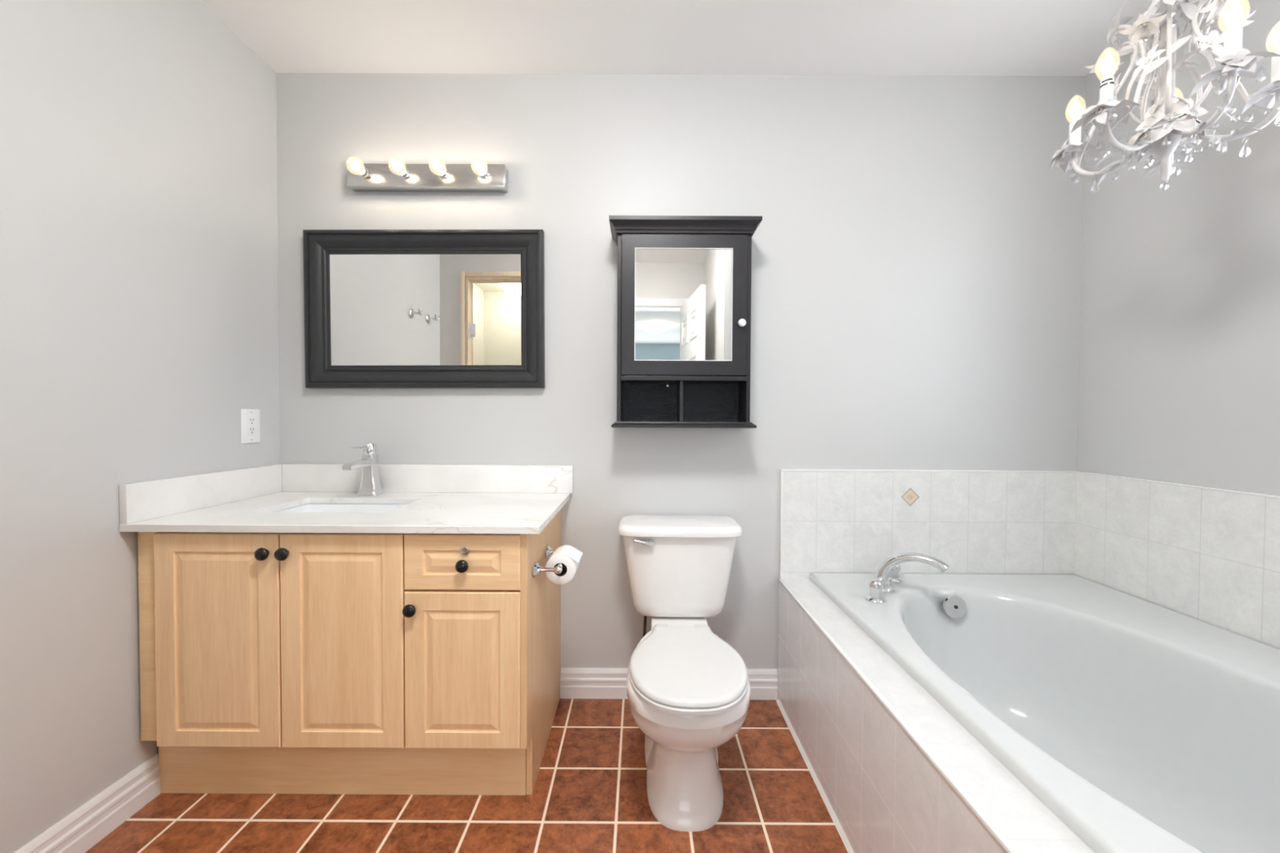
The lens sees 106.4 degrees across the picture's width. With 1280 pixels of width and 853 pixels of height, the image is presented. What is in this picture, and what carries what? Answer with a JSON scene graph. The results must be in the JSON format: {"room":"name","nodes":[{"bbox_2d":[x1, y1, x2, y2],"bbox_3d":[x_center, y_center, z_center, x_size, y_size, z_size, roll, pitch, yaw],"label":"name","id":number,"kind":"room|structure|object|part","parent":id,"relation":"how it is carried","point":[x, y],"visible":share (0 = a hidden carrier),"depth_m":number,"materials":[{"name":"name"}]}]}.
{"room":"bathroom","nodes":[
{"label":"bathroom","id":0,"kind":"room"},
{"bbox_2d":[0,0,279,852],"bbox_3d":[-1.453,-0.134,1.050,0.100,2.412,1.620,0,1,0],"label":"wall","id":1,"kind":"structure","parent":0,"point":[139,242],"depth_m":1.25,"materials":[{"name":"grey paint"}]},
{"bbox_2d":[13,753,160,852],"bbox_3d":[-1.401,1.019,0.879,0.016,0.113,1.032,0,1,0],"label":"baseboard","id":2,"kind":"structure","parent":1,"relation":"attached to","point":[89,824],"depth_m":1.24,"materials":[{"name":"white paint"}]},
{"bbox_2d":[119,463,283,524],"bbox_3d":[-1.392,0.204,1.576,0.020,0.107,0.577,0,1,0],"label":"backsplash","id":3,"kind":"structure","parent":1,"relation":"attached to","point":[139,501],"depth_m":1.48,"materials":[{"name":"white stone"}]},
{"bbox_2d":[240,408,260,443],"bbox_3d":[-1.398,-0.002,1.719,0.009,0.122,0.081,0,1,0],"label":"wall outlet","id":4,"kind":"object","parent":1,"relation":"attached to","point":[250,418],"visible":1,"depth_m":1.71,"materials":[{"name":"white plastic"}]},
{"bbox_2d":[247,416,255,435],"bbox_3d":[-1.395,-0.002,1.719,0.002,0.068,0.034,0,1,0],"label":"receptacle","id":5,"kind":"object","parent":4,"relation":"attached to","point":[251,420],"depth_m":1.72,"materials":[{"name":"white plastic"}]},
{"bbox_2d":[84,698,848,852],"bbox_3d":[0.141,1.129,0.608,3.302,0.080,2.750,0,1,0],"label":"floor","id":6,"kind":"structure","parent":0,"point":[589,795],"depth_m":1.32,"materials":[{"name":"tile"}]},
{"bbox_2d":[137,509,560,795],"bbox_3d":[-0.853,0.672,1.582,1.084,0.784,0.586,0,1,0],"label":"vanity cabinet","id":7,"kind":"object","parent":6,"relation":"on","point":[283,663],"visible":0.96,"depth_m":1.32,"materials":[{"name":"brown wood"}]},
{"bbox_3d":[-1.163,0.589,1.323,0.342,0.593,0.018,0,1,0],"label":"door","id":8,"kind":"part","parent":7,"relation":"part of","materials":[{"name":"brown wood"}]},
{"bbox_3d":[-1.022,0.345,1.296,0.036,0.036,0.026,0,1,0],"label":"knob","id":9,"kind":"part","parent":7,"relation":"part of","materials":[{"name":"black metal"}]},
{"bbox_3d":[-0.968,0.345,1.296,0.036,0.036,0.026,0,1,0],"label":"knob","id":10,"kind":"part","parent":7,"relation":"part of","materials":[{"name":"black metal"}]},
{"bbox_3d":[-0.831,0.290,1.333,1.006,0.010,0.028,0,1,0],"label":"rail","id":11,"kind":"part","parent":7,"relation":"part of","materials":[{"name":"beige wood"}]},
{"bbox_3d":[-0.820,0.591,1.322,0.336,0.593,0.018,0,1,0],"label":"door","id":12,"kind":"part","parent":7,"relation":"part of","materials":[{"name":"brown wood"}]},
{"bbox_2d":[119,463,573,533],"bbox_3d":[-0.831,0.217,1.575,1.141,0.127,0.578,0,1,0],"label":"countertop","id":13,"kind":"structure","parent":7,"relation":"on","point":[449,499],"depth_m":1.56,"materials":[{"name":"white stone"}]},
{"bbox_2d":[272,503,407,512],"bbox_3d":[-0.988,0.349,1.589,0.452,0.138,0.296,0,1,0],"label":"sink","id":14,"kind":"object","parent":13,"relation":"in","point":[306,508],"visible":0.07,"depth_m":1.71,"materials":[{"name":"white ceramic"}]},
{"bbox_2d":[342,443,382,495],"bbox_3d":[-1.010,0.160,1.733,0.074,0.192,0.175,0,1,0],"label":"sink faucet","id":15,"kind":"object","parent":13,"relation":"on","point":[370,485],"visible":1,"depth_m":1.77,"materials":[{"name":"silver metal"}]},
{"bbox_3d":[-1.010,0.134,1.715,0.038,0.033,0.140,0,1,0],"label":"spout","id":16,"kind":"part","parent":15,"relation":"part of","materials":[{"name":"silver metal"}]},
{"bbox_3d":[-1.010,0.084,1.743,0.043,0.041,0.134,0,1,0],"label":"lever","id":17,"kind":"part","parent":15,"relation":"part of","materials":[{"name":"silver metal"}]},
{"bbox_3d":[-0.625,0.499,1.298,0.036,0.036,0.026,0,1,0],"label":"knob","id":18,"kind":"part","parent":7,"relation":"part of","materials":[{"name":"black metal"}]},
{"bbox_3d":[-0.487,0.372,1.317,0.318,0.152,0.018,0,1,0],"label":"drawer","id":19,"kind":"part","parent":7,"relation":"part of","materials":[{"name":"brown wood"}]},
{"bbox_3d":[-0.481,0.378,1.295,0.036,0.036,0.026,0,1,0],"label":"knob","id":20,"kind":"part","parent":7,"relation":"part of","materials":[{"name":"black metal"}]},
{"bbox_3d":[-0.489,0.672,1.323,0.318,0.435,0.018,0,1,0],"label":"door","id":21,"kind":"part","parent":7,"relation":"part of","materials":[{"name":"brown wood"}]},
{"bbox_3d":[-0.320,0.674,1.595,0.018,0.784,0.558,0,1,0],"label":"panel","id":22,"kind":"part","parent":7,"relation":"part of","materials":[{"name":"brown wood"}]},
{"bbox_2d":[532,545,564,577],"bbox_3d":[-0.269,0.419,1.498,0.081,0.042,0.250,0,1,0],"label":"toilet paper holder","id":23,"kind":"object","parent":7,"relation":"attached to","point":[536,569],"visible":0.66,"depth_m":1.40,"materials":[{"name":"silver metal"}]},
{"bbox_3d":[-0.269,0.421,1.405,0.081,0.042,0.064,0,1,0],"label":"post","id":24,"kind":"part","parent":23,"relation":"part of","materials":[{"name":"silver metal"}]},
{"bbox_3d":[-0.269,0.417,1.591,0.081,0.042,0.064,0,1,0],"label":"post","id":25,"kind":"part","parent":23,"relation":"part of","materials":[{"name":"silver metal"}]},
{"bbox_2d":[545,545,582,584],"bbox_3d":[-0.235,0.430,1.494,0.100,0.092,0.106,0,1,0],"label":"toilet paper roll","id":26,"kind":"object","parent":23,"relation":"on","point":[569,556],"visible":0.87,"depth_m":1.44,"materials":[{"name":"paper"}]},
{"bbox_2d":[617,515,750,831],"bbox_3d":[0.135,0.709,1.501,0.439,0.724,0.716,0,1,1],"label":"toilet","id":27,"kind":"object","parent":6,"relation":"on","point":[688,689],"visible":1,"depth_m":1.35,"materials":[{"name":"white ceramic"}]},
{"bbox_3d":[0.013,0.398,1.635,0.076,0.028,0.028,0,1,1],"label":"flush lever","id":28,"kind":"part","parent":27,"relation":"part of","materials":[{"name":"silver metal"}]},
{"bbox_3d":[0.140,0.528,1.746,0.408,0.304,0.202,0,1,1],"label":"tank","id":29,"kind":"part","parent":27,"relation":"part of","materials":[{"name":"white ceramic"}]},
{"bbox_3d":[0.140,0.359,1.737,0.439,0.034,0.231,0,1,1],"label":"tank lid","id":30,"kind":"part","parent":27,"relation":"part of","materials":[{"name":"white ceramic"}]},
{"bbox_3d":[0.133,0.681,1.357,0.328,0.016,0.428,0,1,1],"label":"seat","id":31,"kind":"part","parent":27,"relation":"part of","materials":[{"name":"white plastic"}]},
{"bbox_3d":[0.133,0.662,1.356,0.324,0.018,0.424,0,1,1],"label":"seat lid","id":32,"kind":"part","parent":27,"relation":"part of","materials":[{"name":"white plastic"}]},
{"bbox_2d":[776,578,1095,852],"bbox_3d":[0.612,0.843,1.111,0.170,0.476,1.508,0,1,0],"label":"bathtub surround","id":33,"kind":"object","parent":6,"relation":"on","point":[893,771],"visible":0.95,"depth_m":1.08,"materials":[{"name":"white tile"}]},
{"bbox_2d":[808,573,1279,852],"bbox_3d":[1.170,0.784,1.110,1.028,0.400,1.507,0,1,0],"label":"bathtub","id":34,"kind":"object","parent":33,"relation":"in","point":[1143,726],"visible":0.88,"depth_m":1.30,"materials":[{"name":"white ceramic"}]},
{"bbox_2d":[866,551,949,603],"bbox_3d":[0.878,0.498,1.668,0.260,0.153,0.265,0,1,0],"label":"tub faucet","id":35,"kind":"object","parent":34,"relation":"on","point":[889,570],"visible":1,"depth_m":1.60,"materials":[{"name":"silver metal"}]},
{"bbox_3d":[0.778,0.537,1.577,0.060,0.070,0.060,0,1,0],"label":"handle","id":36,"kind":"part","parent":35,"relation":"part of","materials":[{"name":"silver metal"}]},
{"bbox_3d":[0.791,0.508,1.582,0.039,0.022,0.022,0,1,-24],"label":"lever","id":37,"kind":"part","parent":35,"relation":"part of","materials":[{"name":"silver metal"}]},
{"bbox_3d":[0.940,0.534,1.772,0.060,0.070,0.060,0,1,0],"label":"handle","id":38,"kind":"part","parent":35,"relation":"part of","materials":[{"name":"silver metal"}]},
{"bbox_3d":[1.093,0.625,1.661,0.078,0.077,0.023,0,1,0],"label":"overflow plate","id":39,"kind":"part","parent":34,"relation":"part of","materials":[{"name":"silver metal"}]},
{"bbox_2d":[199,0,1151,75],"bbox_3d":[0.154,-1.363,0.557,3.302,0.080,2.750,0,1,0],"label":"ceiling","id":40,"kind":"structure","parent":0,"point":[900,37],"depth_m":1.64,"materials":[{"name":"white paint"}]},
{"bbox_2d":[1048,0,1279,188],"bbox_3d":[1.202,-0.948,1.094,0.408,0.760,0.402,0,1,0],"label":"chandelier","id":41,"kind":"object","parent":40,"relation":"hanging from","point":[1169,126],"visible":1,"depth_m":1.08,"materials":[{"name":"white paint"}]},
{"bbox_2d":[1050,137,1070,169],"bbox_3d":[1.102,-0.711,1.252,0.023,0.076,0.073,0,1,0],"label":"flower","id":42,"kind":"object","parent":41,"relation":"on","point":[1059,154],"depth_m":1.25,"materials":[{"name":"white paint"}]},
{"bbox_2d":[1082,92,1120,127],"bbox_3d":[1.036,-0.708,1.073,0.021,0.075,0.070,0,1,-23],"label":"flower","id":43,"kind":"object","parent":41,"relation":"on","point":[1100,113],"depth_m":1.07,"materials":[{"name":"white paint"}]},
{"bbox_2d":[1084,60,1124,73],"bbox_3d":[1.143,-0.889,1.179,0.073,0.030,0.069,1,1,39],"label":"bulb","id":44,"kind":"object","parent":41,"relation":"on","point":[1095,68],"depth_m":1.19,"materials":[{"name":"yellow glass"}]},
{"bbox_3d":[1.174,-0.632,1.196,0.048,0.030,0.098,1,1,37],"label":"arm","id":45,"kind":"part","parent":41,"relation":"part of","materials":[{"name":"white paint"}]},
{"bbox_3d":[1.171,-0.672,1.186,0.012,0.082,0.158,0,1,-33],"label":"arm","id":46,"kind":"part","parent":41,"relation":"part of","materials":[{"name":"white paint"}]},
{"bbox_2d":[1113,72,1120,100],"bbox_3d":[1.158,-0.824,1.166,0.061,0.057,0.021,-1,2,-44],"label":"flower","id":47,"kind":"object","parent":41,"relation":"on","point":[1117,86],"depth_m":1.16,"materials":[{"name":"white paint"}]},
{"bbox_2d":[1106,0,1133,46],"bbox_3d":[1.136,-0.951,1.133,0.093,0.081,0.042,-1,1,-38],"label":"flower","id":48,"kind":"object","parent":41,"relation":"on","point":[1116,24],"depth_m":1.14,"materials":[{"name":"white paint"}]},
{"bbox_3d":[1.123,-0.631,1.105,0.048,0.030,0.098,0,1,-28],"label":"arm","id":49,"kind":"part","parent":41,"relation":"part of","materials":[{"name":"white paint"}]},
{"bbox_3d":[1.130,-0.671,1.097,0.158,0.082,0.012,0,1,-8],"label":"arm","id":50,"kind":"part","parent":41,"relation":"part of","materials":[{"name":"white paint"}]},
{"bbox_2d":[1112,33,1155,69],"bbox_3d":[1.244,-0.950,1.200,0.043,0.082,0.085,-1,1,-39],"label":"flower","id":51,"kind":"object","parent":41,"relation":"on","point":[1125,50],"depth_m":1.21,"materials":[{"name":"white paint"}]},
{"bbox_2d":[1118,13,1168,46],"bbox_3d":[1.123,-0.889,1.068,0.070,0.027,0.072,0,1,0],"label":"flower","id":52,"kind":"object","parent":41,"relation":"on","point":[1144,26],"depth_m":1.07,"materials":[{"name":"white paint"}]},
{"bbox_2d":[1125,96,1166,158],"bbox_3d":[1.190,-0.701,1.120,0.054,0.109,0.107,0,1,0],"label":"flower","id":53,"kind":"object","parent":41,"relation":"on","point":[1153,126],"depth_m":1.10,"materials":[{"name":"white paint"}]},
{"bbox_2d":[1131,44,1166,79],"bbox_3d":[1.143,-0.821,1.073,0.025,0.061,0.064,0,1,0],"label":"flower","id":54,"kind":"object","parent":41,"relation":"on","point":[1144,63],"depth_m":1.07,"materials":[{"name":"white paint"}]},
{"bbox_2d":[1126,117,1177,163],"bbox_3d":[1.233,-0.694,1.139,0.113,0.101,0.049,1,1,34],"label":"flower","id":55,"kind":"object","parent":41,"relation":"on","point":[1167,144],"depth_m":1.12,"materials":[{"name":"white paint"}]},
{"bbox_2d":[1144,0,1164,39],"bbox_3d":[1.202,-0.964,1.114,0.035,0.102,0.103,1,2,41],"label":"flower","id":56,"kind":"object","parent":41,"relation":"on","point":[1158,10],"depth_m":1.10,"materials":[{"name":"white paint"}]},
{"bbox_2d":[1146,0,1174,17],"bbox_3d":[1.157,-0.943,1.040,0.047,0.086,0.085,0,1,-18],"label":"flower","id":57,"kind":"object","parent":41,"relation":"on","point":[1159,11],"depth_m":1.07,"materials":[{"name":"white paint"}]},
{"bbox_3d":[1.190,-0.859,1.093,0.051,0.031,0.030,0,1,0],"label":"stem","id":58,"kind":"part","parent":41,"relation":"part of","materials":[{"name":"white paint"}]},
{"bbox_3d":[1.221,-0.783,1.108,0.052,0.429,0.052,0,1,0],"label":"stem","id":59,"kind":"part","parent":41,"relation":"part of","materials":[{"name":"white paint"}]},
{"bbox_2d":[1132,0,1200,39],"bbox_3d":[1.207,-0.951,1.090,0.095,0.101,0.076,0,1,0],"label":"flower","id":60,"kind":"object","parent":41,"relation":"on","point":[1182,11],"depth_m":1.08,"materials":[{"name":"white paint"}]},
{"bbox_3d":[1.299,-0.631,1.167,0.098,0.030,0.048,1,1,30],"label":"arm","id":61,"kind":"part","parent":41,"relation":"part of","materials":[{"name":"white paint"}]},
{"bbox_2d":[1134,97,1208,142],"bbox_3d":[1.198,-0.693,1.079,0.115,0.095,0.037,1,2,42],"label":"flower","id":62,"kind":"object","parent":41,"relation":"on","point":[1167,120],"depth_m":1.08,"materials":[{"name":"white paint"}]},
{"bbox_2d":[1145,0,1198,43],"bbox_3d":[1.230,-0.956,1.117,0.083,0.102,0.063,0,1,0],"label":"flower","id":63,"kind":"object","parent":41,"relation":"on","point":[1160,8],"depth_m":1.09,"materials":[{"name":"white paint"}]},
{"bbox_3d":[1.290,-0.671,1.168,0.158,0.082,0.012,-1,1,-40],"label":"arm","id":64,"kind":"part","parent":41,"relation":"part of","materials":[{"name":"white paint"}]},
{"bbox_2d":[1173,146,1192,163],"bbox_3d":[1.369,-0.711,1.230,0.028,0.073,0.063,0,1,-21],"label":"flower","id":65,"kind":"object","parent":41,"relation":"on","point":[1181,151],"depth_m":1.22,"materials":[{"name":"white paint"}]},
{"bbox_2d":[1180,0,1188,31],"bbox_3d":[1.238,-0.960,1.086,0.108,0.098,0.027,-1,1,-37],"label":"flower","id":66,"kind":"object","parent":41,"relation":"on","point":[1184,3],"depth_m":1.07,"materials":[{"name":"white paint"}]},
{"bbox_3d":[1.231,-0.818,1.075,0.029,0.031,0.052,0,1,0],"label":"stem","id":67,"kind":"part","parent":41,"relation":"part of","materials":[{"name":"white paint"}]},
{"bbox_2d":[1172,96,1204,134],"bbox_3d":[1.242,-0.694,1.080,0.123,0.099,0.044,0,1,-31],"label":"flower","id":68,"kind":"object","parent":41,"relation":"on","point":[1185,114],"depth_m":1.06,"materials":[{"name":"white paint"}]},
{"bbox_3d":[1.197,-0.669,1.022,0.051,0.082,0.153,0,1,0],"label":"arm","id":69,"kind":"part","parent":41,"relation":"part of","materials":[{"name":"white paint"}]},
{"bbox_2d":[1193,29,1223,50],"bbox_3d":[1.225,-0.820,1.020,0.061,0.065,0.020,0,1,9],"label":"flower","id":70,"kind":"object","parent":41,"relation":"on","point":[1211,43],"depth_m":1.02,"materials":[{"name":"white paint"}]},
{"bbox_3d":[1.189,-0.629,1.019,0.098,0.030,0.052,0,1,0],"label":"arm","id":71,"kind":"part","parent":41,"relation":"part of","materials":[{"name":"white paint"}]},
{"bbox_2d":[1197,0,1223,32],"bbox_3d":[1.314,-0.947,1.101,0.036,0.088,0.093,1,1,33],"label":"flower","id":72,"kind":"object","parent":41,"relation":"on","point":[1218,19],"depth_m":1.08,"materials":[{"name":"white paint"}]},
{"bbox_2d":[1195,0,1240,22],"bbox_3d":[1.216,-0.887,0.997,0.070,0.026,0.076,-1,1,-37],"label":"flower","id":73,"kind":"object","parent":41,"relation":"on","point":[1216,6],"depth_m":1.01,"materials":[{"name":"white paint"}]},
{"bbox_3d":[1.292,-0.669,1.054,0.128,0.082,0.102,0,1,0],"label":"arm","id":74,"kind":"part","parent":41,"relation":"part of","materials":[{"name":"white paint"}]},
{"bbox_2d":[1217,9,1256,37],"bbox_3d":[1.323,-0.886,1.063,0.070,0.030,0.067,1,1,13],"label":"flower","id":75,"kind":"object","parent":41,"relation":"on","point":[1242,23],"depth_m":1.06,"materials":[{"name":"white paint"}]},
{"bbox_3d":[1.291,-0.629,1.045,0.048,0.030,0.098,1,1,18],"label":"arm","id":76,"kind":"part","parent":41,"relation":"part of","materials":[{"name":"white paint"}]},
{"bbox_2d":[1213,48,1264,73],"bbox_3d":[1.165,-0.705,0.929,0.062,0.065,0.042,0,1,0],"label":"flower","id":77,"kind":"object","parent":41,"relation":"on","point":[1234,60],"depth_m":0.93,"materials":[{"name":"white paint"}]},
{"bbox_2d":[275,73,1085,686],"bbox_3d":[0.150,-0.143,1.907,3.302,2.412,0.100,0,1,0],"label":"wall","id":78,"kind":"structure","parent":0,"point":[916,273],"depth_m":1.85,"materials":[{"name":"grey paint"}]},
{"bbox_2d":[302,229,545,388],"bbox_3d":[-0.824,-0.448,1.832,0.910,0.601,0.039,0,1,0],"label":"wall mirror","id":79,"kind":"object","parent":78,"relation":"attached to","point":[384,308],"visible":1,"depth_m":1.84,"materials":[{"name":"black wood"}]},
{"bbox_2d":[329,253,521,365],"bbox_3d":[-0.824,-0.448,1.843,0.733,0.424,0.008,0,1,0],"label":"mirror glass","id":80,"kind":"object","parent":79,"relation":"attached to","point":[386,309],"depth_m":1.84,"materials":[{"name":"silver metal"}]},
{"bbox_2d":[346,160,507,191],"bbox_3d":[-0.804,-0.943,1.777,0.594,0.085,0.130,0,1,0],"label":"vanity light","id":81,"kind":"object","parent":78,"relation":"attached to","point":[396,176],"visible":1,"depth_m":1.79,"materials":[{"name":"silver metal"}]},
{"bbox_2d":[350,160,368,178],"bbox_3d":[-1.036,-0.949,1.754,0.059,0.059,0.083,0,1,0],"label":"bulb","id":82,"kind":"object","parent":81,"relation":"attached to","point":[358,171],"depth_m":1.78,"materials":[{"name":"beige glass"}]},
{"bbox_2d":[391,160,409,178],"bbox_3d":[-0.884,-0.948,1.753,0.059,0.059,0.083,0,1,0],"label":"bulb","id":83,"kind":"object","parent":81,"relation":"attached to","point":[399,171],"depth_m":1.79,"materials":[{"name":"beige glass"}]},
{"bbox_2d":[432,161,448,179],"bbox_3d":[-0.737,-0.947,1.753,0.059,0.059,0.083,0,1,0],"label":"bulb","id":84,"kind":"object","parent":81,"relation":"attached to","point":[440,171],"depth_m":1.79,"materials":[{"name":"beige glass"}]},
{"bbox_2d":[474,161,489,179],"bbox_3d":[-0.585,-0.946,1.753,0.059,0.059,0.083,0,1,0],"label":"bulb","id":85,"kind":"object","parent":81,"relation":"attached to","point":[482,171],"depth_m":1.79,"materials":[{"name":"beige glass"}]},
{"bbox_2d":[282,463,573,493],"bbox_3d":[-0.820,0.201,1.854,1.120,0.107,0.020,0,1,0],"label":"backsplash","id":86,"kind":"structure","parent":78,"relation":"attached to","point":[302,477],"depth_m":1.84,"materials":[{"name":"white stone"}]},
{"bbox_2d":[560,667,777,699],"bbox_3d":[0.113,1.007,1.872,0.848,0.113,0.016,0,1,0],"label":"baseboard","id":87,"kind":"structure","parent":78,"relation":"attached to","point":[575,682],"depth_m":1.87,"materials":[{"name":"white paint"}]},
{"bbox_2d":[608,215,762,428],"bbox_3d":[0.157,-0.366,1.759,0.533,0.738,0.185,0,1,0],"label":"medicine cabinet","id":88,"kind":"object","parent":78,"relation":"attached to","point":[684,282],"visible":1,"depth_m":1.70,"materials":[{"name":"black wood"}]},
{"bbox_3d":[0.157,-0.344,1.847,0.448,0.650,0.007,0,1,0],"label":"panel","id":89,"kind":"part","parent":88,"relation":"part of","materials":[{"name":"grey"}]},
{"bbox_2d":[620,375,746,383],"bbox_3d":[0.156,-0.173,1.771,0.448,0.016,0.149,0,1,0],"label":"shelf","id":90,"kind":"object","parent":88,"relation":"attached to","point":[624,379],"depth_m":1.70,"materials":[{"name":"black wood"}]},
{"bbox_3d":[0.154,-0.432,1.704,0.342,0.394,0.011,0,1,0],"label":"mirror pane","id":91,"kind":"part","parent":88,"relation":"part of","materials":[{"name":"silver metal"}]},
{"bbox_3d":[0.155,-0.007,1.772,0.513,0.021,0.173,0,1,0],"label":"moulding","id":92,"kind":"part","parent":88,"relation":"part of","materials":[{"name":"black wood"}]},
{"bbox_3d":[0.157,-0.430,1.702,0.445,0.496,0.018,0,1,0],"label":"door","id":93,"kind":"part","parent":88,"relation":"part of","materials":[{"name":"black wood"}]},
{"bbox_3d":[0.159,-0.709,1.753,0.533,0.052,0.183,0,1,0],"label":"crown moulding","id":94,"kind":"part","parent":88,"relation":"part of","materials":[{"name":"black wood"}]},
{"bbox_3d":[0.357,-0.363,1.681,0.027,0.027,0.028,0,1,0],"label":"knob","id":95,"kind":"part","parent":88,"relation":"part of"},
{"bbox_2d":[779,469,1076,578],"bbox_3d":[1.122,0.383,1.860,1.152,0.427,0.012,0,1,0],"label":"tiled wall","id":96,"kind":"structure","parent":78,"relation":"attached to","point":[833,521],"depth_m":1.86,"materials":[{"name":"white tile"}]},
{"bbox_2d":[1076,0,1279,496],"bbox_3d":[1.749,-0.118,1.045,0.100,2.412,1.620,0,1,0],"label":"wall","id":97,"kind":"structure","parent":0,"point":[1180,348],"depth_m":1.48,"materials":[{"name":"grey paint"}]},
{"bbox_2d":[1074,471,1279,648],"bbox_3d":[1.691,0.401,1.101,0.012,0.427,1.510,0,1,0],"label":"tiled wall","id":98,"kind":"structure","parent":97,"relation":"attached to","point":[1211,555],"depth_m":1.48,"materials":[{"name":"white tile"}]},
{"bbox_3d":[1.692,0.191,1.095,0.012,0.006,1.508,0,1,0],"label":"edge trim","id":99,"kind":"part","parent":98,"relation":"part of","materials":[{"name":"white tile"}]}
]}

